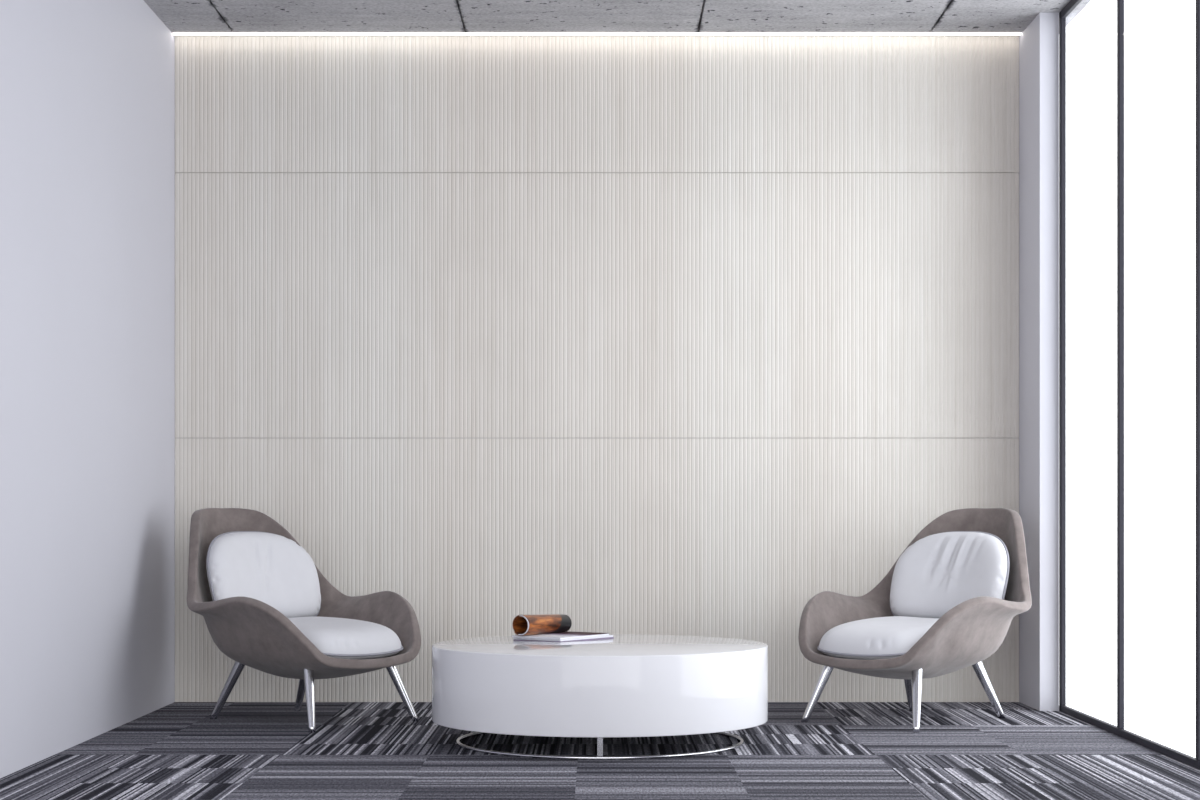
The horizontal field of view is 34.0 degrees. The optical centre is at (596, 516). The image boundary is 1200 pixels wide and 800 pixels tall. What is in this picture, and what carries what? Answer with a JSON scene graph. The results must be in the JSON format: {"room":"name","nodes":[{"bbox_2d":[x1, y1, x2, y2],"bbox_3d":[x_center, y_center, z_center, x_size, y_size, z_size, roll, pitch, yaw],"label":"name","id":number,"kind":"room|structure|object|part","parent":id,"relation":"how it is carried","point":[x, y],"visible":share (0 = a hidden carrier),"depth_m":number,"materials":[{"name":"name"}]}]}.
{"room":"lobby","nodes":[
{"label":"lobby","id":0,"kind":"room"},
{"bbox_2d":[0,0,174,777],"bbox_3d":[-2.000,-0.680,6.062,0.120,3.060,6.125,0,0,0],"label":"wall","id":1,"kind":"structure","parent":0,"point":[87,87],"depth_m":7.42,"materials":[{"name":"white paint"}]},
{"bbox_2d":[175,36,1018,701],"bbox_3d":[0.000,-0.680,9.063,3.880,3.060,0.124,0,0,0],"label":"wall","id":2,"kind":"structure","parent":0,"point":[641,335],"depth_m":9.00,"materials":[{"name":"beige wood"}]},
{"bbox_3d":[0.000,-1.896,9.005,3.878,0.627,0.008,0,0,0],"label":"ribbed panel","id":3,"kind":"part","parent":2,"relation":"part of","materials":[{"name":"beige wood"}]},
{"bbox_3d":[0.000,-0.972,9.005,3.878,1.215,0.008,0,0,0],"label":"ribbed panel","id":4,"kind":"part","parent":2,"relation":"part of","materials":[{"name":"beige wood"}]},
{"bbox_3d":[0.000,0.244,9.005,3.878,1.211,0.008,0,0,0],"label":"ribbed panel","id":5,"kind":"part","parent":2,"relation":"part of","materials":[{"name":"beige wood"}]},
{"bbox_2d":[0,702,1199,799],"bbox_3d":[0.070,0.850,3.753,4.020,0.001,10.505,0,0,0],"label":"floor","id":6,"kind":"structure","parent":0,"point":[252,750],"depth_m":6.79,"materials":[{"name":"carpet"}]},
{"bbox_2d":[187,508,420,732],"bbox_3d":[-1.279,0.405,8.254,1.043,0.890,0.877,0,0,42],"label":"lounge chair","id":7,"kind":"object","parent":6,"relation":"on","point":[262,599],"visible":1,"depth_m":8.20,"materials":[{"name":"beige fabric"}]},
{"bbox_3d":[-1.542,0.719,8.225,0.183,0.262,0.045,0,0,22],"label":"leg","id":8,"kind":"part","parent":7,"relation":"part of","materials":[{"name":"metal"}]},
{"bbox_2d":[206,532,320,617],"bbox_3d":[-1.459,0.259,8.415,0.239,0.388,0.570,0,0,42],"label":"cushion","id":9,"kind":"object","parent":7,"relation":"on","point":[273,569],"depth_m":8.40,"materials":[{"name":"white fabric"}]},
{"bbox_3d":[-1.280,0.719,8.520,0.045,0.262,0.183,0,0,-29],"label":"leg","id":10,"kind":"part","parent":7,"relation":"part of","materials":[{"name":"metal"}]},
{"bbox_3d":[-1.141,0.719,7.809,0.045,0.262,0.160,0,0,-17],"label":"leg","id":11,"kind":"part","parent":7,"relation":"part of","materials":[{"name":"metal"}]},
{"bbox_2d":[288,616,401,658],"bbox_3d":[-1.165,0.507,8.153,0.642,0.168,0.544,0,0,42],"label":"seat cushion","id":12,"kind":"object","parent":7,"relation":"on","point":[326,637],"depth_m":7.95,"materials":[{"name":"white fabric"}]},
{"bbox_3d":[-0.820,0.719,8.173,0.160,0.262,0.045,0,0,6],"label":"leg","id":13,"kind":"part","parent":7,"relation":"part of","materials":[{"name":"metal"}]},
{"bbox_2d":[432,634,767,759],"bbox_3d":[0.011,0.665,7.400,1.264,0.370,1.264,0,0,0],"label":"coffee table","id":14,"kind":"object","parent":6,"relation":"on","point":[619,685],"visible":0.97,"depth_m":6.87,"materials":[{"name":"white paint"}]},
{"bbox_2d":[513,635,612,641],"bbox_3d":[-0.131,0.476,7.752,0.233,0.008,0.352,0,0,36],"label":"magazine","id":15,"kind":"object","parent":14,"relation":"on","point":[607,636],"visible":0.5,"depth_m":7.64,"materials":[{"name":"paper"}]},
{"bbox_2d":[512,631,608,639],"bbox_3d":[-0.141,0.467,7.742,0.231,0.008,0.340,0,0,34],"label":"magazine","id":16,"kind":"object","parent":15,"relation":"on","point":[560,635],"visible":0.83,"depth_m":7.66,"materials":[{"name":"paper"}]},
{"bbox_2d":[512,614,571,635],"bbox_3d":[-0.214,0.421,7.748,0.080,0.082,0.320,0,0,31],"label":"magazine","id":17,"kind":"object","parent":16,"relation":"on","point":[523,625],"visible":1,"depth_m":7.69,"materials":[{"name":"paper"}]},
{"bbox_3d":[0.011,0.800,6.865,0.021,0.078,0.010,0,0,0],"label":"post","id":18,"kind":"part","parent":14,"relation":"part of","materials":[{"name":"metal"}]},
{"bbox_2d":[798,508,1031,732],"bbox_3d":[1.375,0.405,8.263,0.877,0.890,1.043,0,0,44],"label":"lounge chair","id":19,"kind":"object","parent":6,"relation":"on","point":[952,597],"visible":1,"depth_m":8.23,"materials":[{"name":"beige fabric"}]},
{"bbox_3d":[0.925,0.719,8.142,0.160,0.262,0.045,0,0,-15],"label":"leg","id":20,"kind":"part","parent":19,"relation":"part of","materials":[{"name":"metal"}]},
{"bbox_2d":[819,616,938,659],"bbox_3d":[1.270,0.508,8.152,0.544,0.167,0.642,0,0,44],"label":"seat cushion","id":21,"kind":"object","parent":19,"relation":"on","point":[886,637],"depth_m":7.94,"materials":[{"name":"white fabric"}]},
{"bbox_3d":[1.357,0.719,8.526,0.045,0.262,0.183,0,0,25],"label":"leg","id":22,"kind":"part","parent":19,"relation":"part of","materials":[{"name":"metal"}]},
{"bbox_3d":[1.276,0.719,7.807,0.045,0.262,0.160,0,0,9],"label":"leg","id":23,"kind":"part","parent":19,"relation":"part of","materials":[{"name":"metal"}]},
{"bbox_2d":[890,532,1008,617],"bbox_3d":[1.543,0.259,8.435,0.570,0.389,0.241,0,0,44],"label":"cushion","id":24,"kind":"object","parent":19,"relation":"on","point":[937,572],"depth_m":8.41,"materials":[{"name":"white fabric"}]},
{"bbox_3d":[1.642,0.719,8.248,0.183,0.262,0.045,0,0,-23],"label":"leg","id":25,"kind":"part","parent":19,"relation":"part of","materials":[{"name":"metal"}]},
{"bbox_2d":[144,0,1090,35],"bbox_3d":[0.030,-2.290,6.062,4.180,0.160,6.125,0,0,0],"label":"ceiling","id":26,"kind":"structure","parent":0,"point":[179,16],"depth_m":8.64,"materials":[{"name":"concrete"}]},
{"bbox_2d":[173,33,1020,34],"bbox_3d":[0.000,-2.206,8.952,3.872,0.006,0.014,0,0,0],"label":"light strip","id":27,"kind":"object","parent":26,"relation":"attached to","point":[173,33],"visible":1,"depth_m":8.95,"materials":[{"name":"white plastic"}]},
{"bbox_2d":[1019,13,1058,710],"bbox_3d":[2.053,-0.680,6.063,0.150,3.060,6.127,0,0,-1],"label":"wall","id":28,"kind":"structure","parent":0,"point":[1039,42],"depth_m":8.59,"materials":[{"name":"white paint"}]},
{"bbox_2d":[1059,0,1199,769],"bbox_3d":[2.034,-0.680,7.094,0.021,3.060,2.988,0,0,0],"label":"window","id":29,"kind":"structure","parent":28,"relation":"in","point":[1119,730],"depth_m":7.60,"materials":[{"name":"clear glass"}]}
]}

